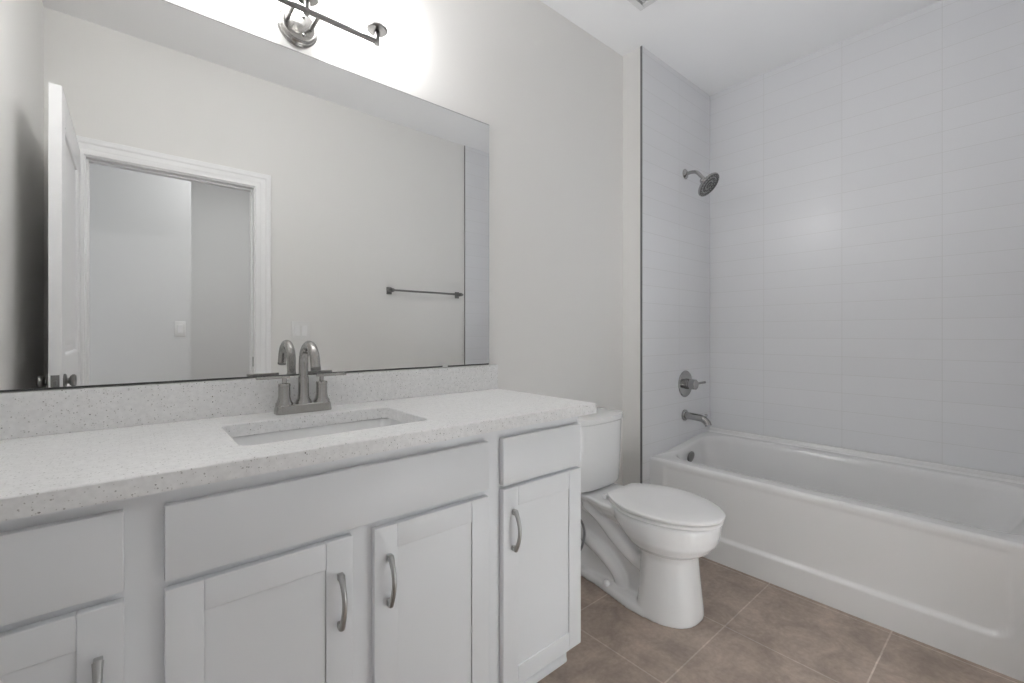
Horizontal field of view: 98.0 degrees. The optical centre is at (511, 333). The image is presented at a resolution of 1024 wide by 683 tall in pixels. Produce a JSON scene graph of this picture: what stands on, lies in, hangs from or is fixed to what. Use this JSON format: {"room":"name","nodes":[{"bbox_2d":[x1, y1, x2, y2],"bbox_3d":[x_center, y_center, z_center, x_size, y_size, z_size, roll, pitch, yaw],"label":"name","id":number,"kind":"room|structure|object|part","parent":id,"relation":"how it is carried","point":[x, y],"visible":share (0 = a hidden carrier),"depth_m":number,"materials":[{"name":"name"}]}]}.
{"room":"bathroom","nodes":[
{"label":"bathroom","id":0,"kind":"room"},
{"bbox_2d":[0,0,622,484],"bbox_3d":[-0.378,-0.224,1.756,2.553,2.715,0.120,0,0,-41],"label":"wall","id":1,"kind":"structure","parent":0,"point":[549,93],"depth_m":2.07,"materials":[{"name":"white paint"}]},
{"bbox_2d":[0,0,488,391],"bbox_3d":[-0.662,-0.381,1.427,1.486,1.027,0.009,0,0,-41],"label":"wall mirror","id":2,"kind":"object","parent":1,"relation":"attached to","point":[186,195],"visible":0.95,"depth_m":1.26,"materials":[{"name":"silver mirror"}]},
{"bbox_2d":[0,364,497,439],"bbox_3d":[-0.646,0.186,1.434,1.524,0.104,0.019,0,0,-41],"label":"backsplash","id":3,"kind":"structure","parent":1,"relation":"attached to","point":[45,412],"depth_m":1.22,"materials":[{"name":"stone"}]},
{"bbox_2d":[276,0,387,47],"bbox_3d":[-0.635,-1.040,1.361,0.536,0.256,0.146,0,0,-41],"label":"vanity light","id":4,"kind":"object","parent":1,"relation":"attached to","point":[294,22],"visible":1,"depth_m":1.40,"materials":[{"name":"silver metal"}]},
{"bbox_3d":[-0.670,-0.973,1.347,0.013,0.014,0.078,0,0,-41],"label":"arm","id":5,"kind":"part","parent":4,"relation":"part of","materials":[{"name":"silver metal"}]},
{"bbox_3d":[-0.675,-0.972,1.407,0.120,0.120,0.024,0,0,-41],"label":"plate","id":6,"kind":"part","parent":4,"relation":"part of","materials":[{"name":"silver metal"}]},
{"bbox_3d":[-0.616,-0.973,1.394,0.013,0.014,0.078,0,0,-41],"label":"arm","id":7,"kind":"part","parent":4,"relation":"part of","materials":[{"name":"silver metal"}]},
{"bbox_3d":[-0.450,-1.087,1.484,0.069,0.072,0.069,0,0,-41],"label":"bulb","id":8,"kind":"part","parent":4,"relation":"part of","materials":[{"name":"white glass"}]},
{"bbox_2d":[623,46,709,485],"bbox_3d":[0.978,-0.224,2.834,0.909,2.715,0.245,0,0,-41],"label":"wall","id":9,"kind":"structure","parent":0,"point":[675,111],"depth_m":2.59,"materials":[{"name":"white tile"}]},
{"bbox_2d":[640,46,641,483],"bbox_3d":[0.711,-0.224,2.450,0.005,2.715,0.012,0,0,-41],"label":"trim","id":10,"kind":"structure","parent":9,"relation":"attached to","point":[640,46],"depth_m":2.44,"materials":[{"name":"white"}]},
{"bbox_2d":[678,370,705,396],"bbox_3d":[1.107,0.310,2.734,0.201,0.164,0.074,0,0,-41],"label":"shower valve","id":11,"kind":"object","parent":9,"relation":"attached to","point":[686,383],"visible":1,"depth_m":2.71,"materials":[{"name":"silver metal"}]},
{"bbox_2d":[681,409,711,426],"bbox_3d":[1.117,0.510,2.679,0.068,0.085,0.169,0,0,-41],"label":"tub spout","id":12,"kind":"object","parent":9,"relation":"attached to","point":[685,415],"visible":1,"depth_m":2.67,"materials":[{"name":"silver metal"}]},
{"bbox_2d":[683,169,718,196],"bbox_3d":[1.131,-0.918,2.668,0.152,0.194,0.204,0,0,-41],"label":"shower","id":13,"kind":"object","parent":9,"relation":"attached to","point":[708,183],"visible":1,"depth_m":2.64,"materials":[{"name":"silver metal"}]},
{"bbox_3d":[1.113,-0.956,2.698,0.021,0.078,0.116,0,0,-41],"label":"arm","id":14,"kind":"part","parent":13,"relation":"part of","materials":[{"name":"silver metal"}]},
{"bbox_2d":[540,0,941,95],"bbox_3d":[0.788,-1.611,0.418,4.340,0.060,3.670,0,0,-41],"label":"ceiling","id":15,"kind":"structure","parent":0,"point":[717,46],"depth_m":2.30,"materials":[{"name":"white paint"}]},
{"bbox_2d":[628,0,656,10],"bbox_3d":[0.608,-1.573,1.966,0.286,0.016,0.280,0,0,-41],"label":"ceiling vent","id":16,"kind":"object","parent":15,"relation":"in","point":[639,4],"visible":1,"depth_m":2.11,"materials":[{"name":"white plastic"}]},
{"bbox_2d":[537,557,1023,682],"bbox_3d":[0.788,1.164,0.418,4.340,0.060,3.670,0,0,-41],"label":"floor","id":17,"kind":"structure","parent":0,"point":[752,629],"depth_m":1.61,"materials":[{"name":"beige tile"}]},
{"bbox_2d":[0,416,580,682],"bbox_3d":[-0.485,0.703,1.216,1.483,0.862,0.561,0,0,-41],"label":"vanity cabinet","id":18,"kind":"object","parent":17,"relation":"on","point":[458,560],"visible":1,"depth_m":0.96,"materials":[{"name":"white paint"}]},
{"bbox_3d":[-0.772,0.367,0.660,0.296,0.135,0.018,0,0,-41],"label":"drawer","id":19,"kind":"part","parent":18,"relation":"part of","materials":[{"name":"white paint"}]},
{"bbox_3d":[-0.772,0.749,0.660,0.297,0.596,0.018,0,0,-41],"label":"door","id":20,"kind":"part","parent":18,"relation":"part of","materials":[{"name":"white paint"}]},
{"bbox_3d":[-0.666,0.589,0.715,0.016,0.122,0.036,0,0,-41],"label":"handle","id":21,"kind":"part","parent":18,"relation":"part of","materials":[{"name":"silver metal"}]},
{"bbox_3d":[-0.491,0.751,0.900,0.334,0.592,0.018,0,0,-41],"label":"door","id":22,"kind":"part","parent":18,"relation":"part of","materials":[{"name":"white paint"}]},
{"bbox_2d":[0,364,596,521],"bbox_3d":[-0.471,0.203,1.235,1.531,0.138,0.550,0,0,-41],"label":"countertop","id":23,"kind":"structure","parent":18,"relation":"on","point":[62,449],"depth_m":1.07,"materials":[{"name":"stone"}]},
{"bbox_2d":[256,341,345,414],"bbox_3d":[-0.637,0.130,1.356,0.194,0.217,0.194,0,0,3],"label":"sink faucet","id":24,"kind":"object","parent":23,"relation":"on","point":[284,405],"visible":1,"depth_m":1.34,"materials":[{"name":"silver metal"}]},
{"bbox_3d":[-0.700,0.130,1.306,0.088,0.008,0.019,0,0,-41],"label":"lever","id":25,"kind":"part","parent":24,"relation":"part of","materials":[{"name":"silver metal"}]},
{"bbox_3d":[-0.677,0.172,1.325,0.047,0.080,0.047,0,0,-41],"label":"handle","id":26,"kind":"part","parent":24,"relation":"part of","materials":[{"name":"silver metal"}]},
{"bbox_3d":[-0.637,0.224,1.360,0.158,0.027,0.053,0,0,-41],"label":"plate","id":27,"kind":"part","parent":24,"relation":"part of","materials":[{"name":"silver metal"}]},
{"bbox_3d":[-0.602,0.117,1.319,0.047,0.191,0.155,0,0,-41],"label":"spout","id":28,"kind":"part","parent":24,"relation":"part of","materials":[{"name":"silver metal"}]},
{"bbox_3d":[-0.596,0.172,1.395,0.047,0.080,0.047,0,0,-41],"label":"handle","id":29,"kind":"part","parent":24,"relation":"part of","materials":[{"name":"silver metal"}]},
{"bbox_3d":[-0.573,0.130,1.414,0.088,0.008,0.019,0,0,-41],"label":"lever","id":30,"kind":"part","parent":24,"relation":"part of","materials":[{"name":"silver metal"}]},
{"bbox_2d":[231,418,403,444],"bbox_3d":[-0.489,0.339,1.191,0.514,0.130,0.341,0,0,-41],"label":"undermount sink","id":31,"kind":"object","parent":23,"relation":"in","point":[270,437],"visible":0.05,"depth_m":1.30,"materials":[{"name":"white ceramic"}]},
{"bbox_3d":[-0.369,0.588,0.970,0.016,0.122,0.036,0,0,-41],"label":"handle","id":32,"kind":"part","parent":18,"relation":"part of","materials":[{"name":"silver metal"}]},
{"bbox_3d":[-0.281,0.583,1.044,0.016,0.122,0.036,0,0,-41],"label":"handle","id":33,"kind":"part","parent":18,"relation":"part of","materials":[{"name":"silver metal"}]},
{"bbox_3d":[-0.198,0.752,1.151,0.335,0.590,0.018,0,0,-41],"label":"door","id":34,"kind":"part","parent":18,"relation":"part of","materials":[{"name":"white paint"}]},
{"bbox_3d":[0.015,0.577,1.298,0.016,0.122,0.036,0,0,-41],"label":"handle","id":35,"kind":"part","parent":18,"relation":"part of","materials":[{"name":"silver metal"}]},
{"bbox_3d":[0.098,0.373,1.405,0.339,0.137,0.018,0,0,-41],"label":"drawer","id":36,"kind":"part","parent":18,"relation":"part of","materials":[{"name":"white paint"}]},
{"bbox_3d":[0.099,0.750,1.405,0.340,0.593,0.018,0,0,-41],"label":"door","id":37,"kind":"part","parent":18,"relation":"part of","materials":[{"name":"white paint"}]},
{"bbox_3d":[-0.370,1.120,1.073,1.468,0.028,0.019,0,0,-41],"label":"shoe moulding","id":38,"kind":"part","parent":18,"relation":"part of","materials":[{"name":"white paint"}]},
{"bbox_2d":[578,407,724,628],"bbox_3d":[0.539,0.760,1.951,0.435,0.748,0.748,0,0,-41],"label":"toilet","id":39,"kind":"object","parent":17,"relation":"on","point":[644,544],"visible":0.91,"depth_m":1.84,"materials":[{"name":"white ceramic"}]},
{"bbox_2d":[581,520,585,549],"bbox_3d":[0.222,0.877,2.071,0.232,0.290,0.080,0,0,14],"label":"supplies","id":40,"kind":"object","parent":39,"relation":"attached to","point":[582,523],"visible":0.18,"depth_m":2.07,"materials":[{"name":"silver metal"}]},
{"bbox_3d":[0.372,0.576,2.161,0.400,0.309,0.204,0,0,-41],"label":"tank","id":41,"kind":"part","parent":39,"relation":"part of","materials":[{"name":"white ceramic"}]},
{"bbox_3d":[0.373,0.404,2.160,0.414,0.035,0.215,0,0,-41],"label":"tank lid","id":42,"kind":"part","parent":39,"relation":"part of","materials":[{"name":"white ceramic"}]},
{"bbox_3d":[0.547,0.933,1.958,0.357,0.401,0.716,0,0,-41],"label":"bowl","id":43,"kind":"part","parent":39,"relation":"part of","materials":[{"name":"white ceramic"}]},
{"bbox_3d":[0.640,0.724,1.849,0.362,0.015,0.450,0,0,-41],"label":"seat","id":44,"kind":"part","parent":39,"relation":"part of","materials":[{"name":"white plastic"}]},
{"bbox_3d":[0.640,0.703,1.848,0.374,0.016,0.460,0,0,-41],"label":"seat lid","id":45,"kind":"part","parent":39,"relation":"part of","materials":[{"name":"white plastic"}]},
{"bbox_2d":[650,427,1023,681],"bbox_3d":[1.519,0.876,2.170,0.718,0.515,1.465,0,0,-41],"label":"bathtub","id":46,"kind":"object","parent":17,"relation":"on","point":[929,553],"visible":0.88,"depth_m":1.89,"materials":[{"name":"white ceramic"}]},
{"bbox_2d":[710,0,1023,476],"bbox_3d":[1.874,-0.224,2.398,0.114,2.715,1.602,0,0,-41],"label":"wall","id":47,"kind":"structure","parent":0,"point":[867,200],"depth_m":2.28,"materials":[{"name":"white tile"}]}
]}

